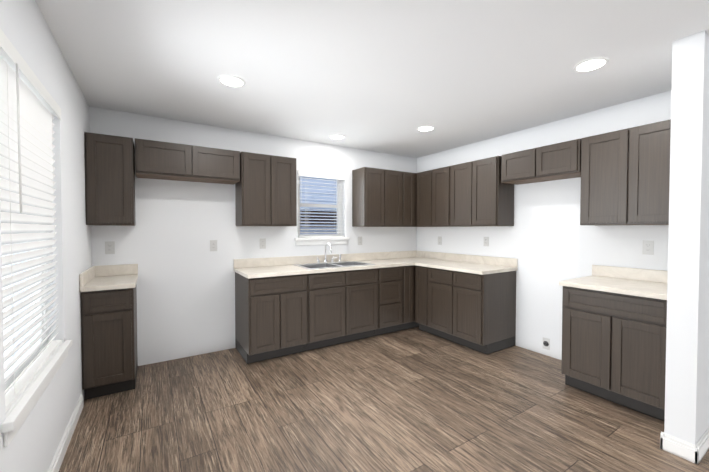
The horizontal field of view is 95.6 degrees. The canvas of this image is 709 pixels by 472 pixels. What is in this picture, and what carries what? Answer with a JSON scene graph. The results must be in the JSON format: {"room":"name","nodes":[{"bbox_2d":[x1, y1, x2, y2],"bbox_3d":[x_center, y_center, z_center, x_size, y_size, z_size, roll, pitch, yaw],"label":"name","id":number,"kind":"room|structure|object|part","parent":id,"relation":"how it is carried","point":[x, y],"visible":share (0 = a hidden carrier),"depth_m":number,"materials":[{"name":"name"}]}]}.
{"room":"kitchen","nodes":[
{"label":"kitchen","id":0,"kind":"room"},
{"bbox_2d":[0,0,91,471],"bbox_3d":[-0.960,0.104,0.517,0.150,2.440,5.600,-1,1,-32],"label":"wall","id":1,"kind":"structure","parent":0,"point":[33,445],"depth_m":1.95,"materials":[{"name":"white paint"}]},
{"bbox_2d":[4,241,47,388],"bbox_3d":[-1.627,-0.050,1.506,0.070,1.425,0.940,-1,1,-32],"label":"window","id":2,"kind":"structure","parent":1,"relation":"in","point":[20,360],"depth_m":1.83,"materials":[{"name":"white"}]},
{"bbox_3d":[-1.627,-0.050,1.506,0.003,1.341,0.856,-1,1,-32],"label":"window glass","id":3,"kind":"part","parent":2,"relation":"part of","materials":[{"name":"clear glass"}]},
{"bbox_2d":[0,28,61,412],"bbox_3d":[-1.553,-0.051,1.553,0.080,1.417,0.932,-1,1,-32],"label":"window blind","id":4,"kind":"object","parent":1,"relation":"attached to","point":[30,108],"visible":1,"depth_m":1.48,"materials":[{"name":"white plastic"}]},
{"bbox_2d":[1,339,72,446],"bbox_3d":[-1.552,0.709,1.570,0.107,0.095,1.030,-1,1,-32],"label":"window sill","id":5,"kind":"structure","parent":1,"relation":"attached to","point":[17,413],"depth_m":1.39,"materials":[{"name":"white wood"}]},
{"bbox_2d":[48,394,83,471],"bbox_3d":[-0.720,1.278,0.316,0.015,0.102,4.960,-1,1,-32],"label":"baseboard","id":6,"kind":"structure","parent":1,"relation":"attached to","point":[57,460],"depth_m":1.96,"materials":[{"name":"white wood"}]},
{"bbox_2d":[89,106,416,365],"bbox_3d":[-0.758,0.027,4.043,4.256,2.440,0.150,-1,1,-32],"label":"wall","id":7,"kind":"structure","parent":0,"point":[185,284],"depth_m":3.40,"materials":[{"name":"white paint"}]},
{"bbox_2d":[105,241,114,253],"bbox_3d":[-2.276,0.110,2.993,0.072,0.118,0.007,-1,1,-32],"label":"electrical outlet","id":8,"kind":"object","parent":7,"relation":"attached to","point":[109,247],"visible":1,"depth_m":2.99,"materials":[{"name":"grey plastic"}]},
{"bbox_2d":[84,132,135,225],"bbox_3d":[-2.162,-0.479,2.866,0.330,0.768,0.318,-1,1,-32],"label":"upper cabinet","id":9,"kind":"object","parent":7,"relation":"attached to","point":[110,178],"visible":1,"depth_m":2.74,"materials":[{"name":"brown wood"}]},
{"bbox_2d":[135,138,239,184],"bbox_3d":[-1.634,-0.716,3.194,0.895,0.308,0.318,-1,1,-32],"label":"upper cabinet","id":10,"kind":"object","parent":7,"relation":"attached to","point":[168,161],"visible":1,"depth_m":3.05,"materials":[{"name":"brown wood"}]},
{"bbox_2d":[210,240,216,250],"bbox_3d":[-1.520,0.104,3.470,0.072,0.118,0.007,-1,1,-32],"label":"electrical outlet","id":11,"kind":"object","parent":7,"relation":"attached to","point":[213,245],"visible":1,"depth_m":3.47,"materials":[{"name":"grey plastic"}]},
{"bbox_2d":[260,238,265,248],"bbox_3d":[-1.071,0.088,3.753,0.072,0.118,0.007,-1,1,-32],"label":"electrical outlet","id":12,"kind":"object","parent":7,"relation":"attached to","point":[262,243],"visible":1,"depth_m":3.75,"materials":[{"name":"grey plastic"}]},
{"bbox_2d":[235,152,296,225],"bbox_3d":[-0.987,-0.495,3.607,0.603,0.768,0.318,-1,1,-32],"label":"upper cabinet","id":13,"kind":"object","parent":7,"relation":"attached to","point":[265,190],"visible":1,"depth_m":3.46,"materials":[{"name":"brown wood"}]},
{"bbox_2d":[298,176,341,237],"bbox_3d":[-0.472,-0.400,4.256,0.685,0.835,0.070,-1,1,-32],"label":"window","id":14,"kind":"structure","parent":7,"relation":"in","point":[339,209],"depth_m":4.29,"materials":[{"name":"white"}]},
{"bbox_2d":[298,171,344,237],"bbox_3d":[-0.425,-0.399,4.181,0.677,0.827,0.080,-1,1,-32],"label":"window blind","id":15,"kind":"object","parent":14,"relation":"attached to","point":[320,175],"visible":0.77,"depth_m":4.15,"materials":[{"name":"white plastic"}]},
{"bbox_2d":[294,237,348,245],"bbox_3d":[-0.425,0.066,4.191,0.775,0.095,0.107,-1,1,-32],"label":"window sill","id":16,"kind":"structure","parent":7,"relation":"attached to","point":[320,241],"depth_m":4.15,"materials":[{"name":"white"}]},
{"bbox_2d":[358,237,361,244],"bbox_3d":[0.077,0.068,4.477,0.072,0.118,0.007,-1,1,-32],"label":"electrical outlet","id":17,"kind":"object","parent":7,"relation":"attached to","point":[359,240],"visible":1,"depth_m":4.47,"materials":[{"name":"grey plastic"}]},
{"bbox_2d":[352,167,401,226],"bbox_3d":[0.320,-0.513,4.431,0.630,0.768,0.318,-1,1,-32],"label":"upper cabinet","id":18,"kind":"object","parent":7,"relation":"attached to","point":[376,197],"visible":1,"depth_m":4.28,"materials":[{"name":"brown wood"}]},
{"bbox_2d":[401,172,416,226],"bbox_3d":[0.822,-0.520,4.748,0.554,0.768,0.318,-1,1,-32],"label":"upper cabinet","id":19,"kind":"object","parent":7,"relation":"attached to","point":[409,199],"visible":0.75,"depth_m":4.54,"materials":[{"name":"brown wood"}]},
{"bbox_2d":[35,0,708,157],"bbox_3d":[0.776,-1.200,1.585,4.256,0.120,5.900,-1,1,-32],"label":"ceiling","id":20,"kind":"structure","parent":0,"point":[387,76],"depth_m":2.12,"materials":[{"name":"white paint"}]},
{"bbox_2d":[218,75,245,87],"bbox_3d":[-0.916,-1.154,2.403,0.196,0.006,0.196,-1,1,-32],"label":"recessed light","id":21,"kind":"object","parent":20,"relation":"in","point":[231,81],"visible":1,"depth_m":2.40,"materials":[{"name":"white plastic"}]},
{"bbox_2d":[329,134,344,138],"bbox_3d":[-0.206,-1.185,3.852,0.196,0.006,0.196,-1,1,-32],"label":"recessed light","id":22,"kind":"object","parent":20,"relation":"in","point":[336,136],"visible":1,"depth_m":3.83,"materials":[{"name":"white"}]},
{"bbox_2d":[417,126,434,131],"bbox_3d":[0.783,-1.179,3.537,0.196,0.006,0.196,-1,1,-32],"label":"recessed light","id":23,"kind":"object","parent":20,"relation":"in","point":[425,128],"visible":0.98,"depth_m":3.53,"materials":[{"name":"white plastic"}]},
{"bbox_2d":[573,57,608,72],"bbox_3d":[1.589,-1.149,2.165,0.196,0.006,0.196,-1,1,-32],"label":"recessed light","id":24,"kind":"object","parent":20,"relation":"in","point":[591,64],"visible":1,"depth_m":2.15,"materials":[{"name":"white"}]},
{"bbox_2d":[59,327,708,471],"bbox_3d":[0.776,1.360,1.640,4.256,0.120,5.900,-1,1,-32],"label":"floor","id":25,"kind":"structure","parent":0,"point":[415,399],"depth_m":2.27,"materials":[{"name":"wood"}]},
{"bbox_2d":[81,286,137,399],"bbox_3d":[-2.085,0.844,2.772,0.330,0.862,0.608,-1,1,-32],"label":"base cabinet","id":26,"kind":"object","parent":25,"relation":"on","point":[109,341],"visible":0.9,"depth_m":2.53,"materials":[{"name":"brown wood"}]},
{"bbox_2d":[79,264,137,291],"bbox_3d":[-2.072,0.344,2.755,0.344,0.136,0.632,-1,1,-32],"label":"countertop","id":27,"kind":"structure","parent":26,"relation":"on","point":[105,277],"depth_m":2.78,"materials":[{"name":"beige stone"}]},
{"bbox_2d":[235,272,307,363],"bbox_3d":[-0.914,0.828,3.511,0.617,0.862,0.608,-1,1,-32],"label":"base cabinet","id":28,"kind":"object","parent":25,"relation":"on","point":[271,317],"visible":0.92,"depth_m":3.26,"materials":[{"name":"brown wood"}]},
{"bbox_2d":[305,268,377,351],"bbox_3d":[-0.259,0.819,3.924,0.929,0.862,0.608,-1,1,-32],"label":"base cabinet","id":29,"kind":"object","parent":25,"relation":"on","point":[342,306],"visible":0.79,"depth_m":3.64,"materials":[{"name":"brown wood"}]},
{"bbox_2d":[234,243,429,278],"bbox_3d":[-0.012,0.300,4.036,2.743,0.426,0.662,-1,1,-32],"label":"countertop","id":30,"kind":"structure","parent":29,"relation":"on","point":[248,268],"depth_m":3.91,"materials":[{"name":"beige stone"}]},
{"bbox_2d":[292,261,374,268],"bbox_3d":[-0.253,0.430,3.912,0.870,0.171,0.525,-1,1,-32],"label":"sink","id":31,"kind":"object","parent":30,"relation":"in","point":[301,264],"depth_m":4.00,"materials":[{"name":"silver metal"}]},
{"bbox_2d":[375,266,401,335],"bbox_3d":[0.299,0.811,4.276,0.389,0.862,0.608,-1,1,-32],"label":"base cabinet","id":32,"kind":"object","parent":25,"relation":"on","point":[389,299],"visible":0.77,"depth_m":4.02,"materials":[{"name":"brown wood"}]},
{"bbox_2d":[399,265,418,330],"bbox_3d":[0.799,0.804,4.591,0.791,0.862,0.608,-1,1,-32],"label":"base cabinet","id":33,"kind":"object","parent":25,"relation":"on","point":[408,297],"visible":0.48,"depth_m":4.18,"materials":[{"name":"brown wood"}]},
{"bbox_2d":[415,265,515,354],"bbox_3d":[1.314,0.818,3.947,0.608,0.862,1.027,-1,1,-32],"label":"base cabinet","id":34,"kind":"object","parent":25,"relation":"on","point":[475,312],"visible":0.98,"depth_m":3.60,"materials":[{"name":"brown wood"}]},
{"bbox_2d":[414,252,517,274],"bbox_3d":[1.317,0.320,3.898,0.643,0.136,0.990,-1,1,-32],"label":"countertop","id":35,"kind":"structure","parent":34,"relation":"on","point":[475,264],"depth_m":3.95,"materials":[{"name":"beige stone"}]},
{"bbox_2d":[561,286,666,421],"bbox_3d":[2.180,0.848,2.574,0.608,0.862,0.700,-1,1,-32],"label":"base cabinet","id":36,"kind":"object","parent":25,"relation":"on","point":[613,347],"visible":0.77,"depth_m":2.39,"materials":[{"name":"brown wood"}]},
{"bbox_2d":[559,265,667,299],"bbox_3d":[2.169,0.348,2.558,0.632,0.136,0.722,-1,1,-32],"label":"countertop","id":37,"kind":"structure","parent":36,"relation":"on","point":[649,283],"depth_m":2.62,"materials":[{"name":"beige stone"}]},
{"bbox_2d":[416,90,671,359],"bbox_3d":[2.521,0.056,2.713,0.130,2.440,5.600,-1,1,-32],"label":"wall","id":38,"kind":"structure","parent":0,"point":[548,241],"depth_m":3.36,"materials":[{"name":"white paint"}]},
{"bbox_2d":[417,166,460,226],"bbox_3d":[1.172,-0.512,4.413,0.318,0.768,0.618,-1,1,-32],"label":"upper cabinet","id":39,"kind":"object","parent":38,"relation":"attached to","point":[433,197],"visible":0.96,"depth_m":4.29,"materials":[{"name":"brown wood"}]},
{"bbox_2d":[438,236,441,244],"bbox_3d":[1.228,0.066,4.634,0.007,0.118,0.072,-1,1,-32],"label":"electrical outlet","id":40,"kind":"object","parent":38,"relation":"attached to","point":[439,240],"visible":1,"depth_m":4.63,"materials":[{"name":"grey plastic"}]},
{"bbox_2d":[451,156,513,226],"bbox_3d":[1.515,-0.501,3.871,0.318,0.768,0.662,-1,1,-32],"label":"upper cabinet","id":41,"kind":"object","parent":38,"relation":"attached to","point":[482,194],"visible":1,"depth_m":3.69,"materials":[{"name":"brown wood"}]},
{"bbox_2d":[484,237,488,245],"bbox_3d":[1.633,0.068,3.991,0.007,0.118,0.072,-1,1,-32],"label":"electrical outlet","id":42,"kind":"object","parent":38,"relation":"attached to","point":[486,241],"visible":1,"depth_m":3.98,"materials":[{"name":"grey plastic"}]},
{"bbox_2d":[501,139,580,184],"bbox_3d":[1.910,-0.721,3.239,0.318,0.300,0.755,-1,1,-32],"label":"upper cabinet","id":43,"kind":"object","parent":38,"relation":"attached to","point":[558,161],"visible":0.96,"depth_m":3.12,"materials":[{"name":"brown wood"}]},
{"bbox_2d":[543,337,549,349],"bbox_3d":[2.022,1.136,3.395,0.009,0.118,0.072,-1,1,-32],"label":"electrical outlet","id":44,"kind":"object","parent":38,"relation":"attached to","point":[546,343],"visible":1,"depth_m":3.39,"materials":[{"name":"grey plastic"}]},
{"bbox_2d":[580,119,670,225],"bbox_3d":[2.298,-0.473,2.629,0.318,0.768,0.680,-1,1,-32],"label":"upper cabinet","id":45,"kind":"object","parent":38,"relation":"attached to","point":[625,176],"visible":0.73,"depth_m":2.56,"materials":[{"name":"brown wood"}]},
{"bbox_2d":[642,240,653,254],"bbox_3d":[2.454,0.097,2.689,0.007,0.118,0.072,-1,1,-32],"label":"electrical outlet","id":46,"kind":"object","parent":38,"relation":"attached to","point":[648,247],"visible":1,"depth_m":2.69,"materials":[{"name":"grey plastic"}]},
{"bbox_2d":[664,30,708,444],"bbox_3d":[2.293,0.069,2.110,0.900,2.440,0.131,-1,1,-32],"label":"wall","id":47,"kind":"structure","parent":0,"point":[687,382],"depth_m":1.87,"materials":[{"name":"white paint"}]},
{"bbox_2d":[660,428,708,464],"bbox_3d":[2.287,1.238,2.131,0.915,0.102,0.161,-1,1,-32],"label":"baseboard","id":48,"kind":"structure","parent":47,"relation":"attached to","point":[691,452],"depth_m":1.89,"materials":[{"name":"white wood"}]},
{"label":"outside","id":49,"kind":"structure","parent":0,"visible":0},
{"bbox_2d":[2,255,10,364],"bbox_3d":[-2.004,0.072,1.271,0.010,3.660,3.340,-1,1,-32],"label":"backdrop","id":50,"kind":"structure","parent":49,"point":[6,352],"depth_m":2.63,"materials":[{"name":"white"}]},
{"bbox_2d":[300,176,336,237],"bbox_3d":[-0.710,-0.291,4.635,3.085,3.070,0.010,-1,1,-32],"label":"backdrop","id":51,"kind":"structure","parent":49,"point":[325,213],"depth_m":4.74,"materials":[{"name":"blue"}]}
]}

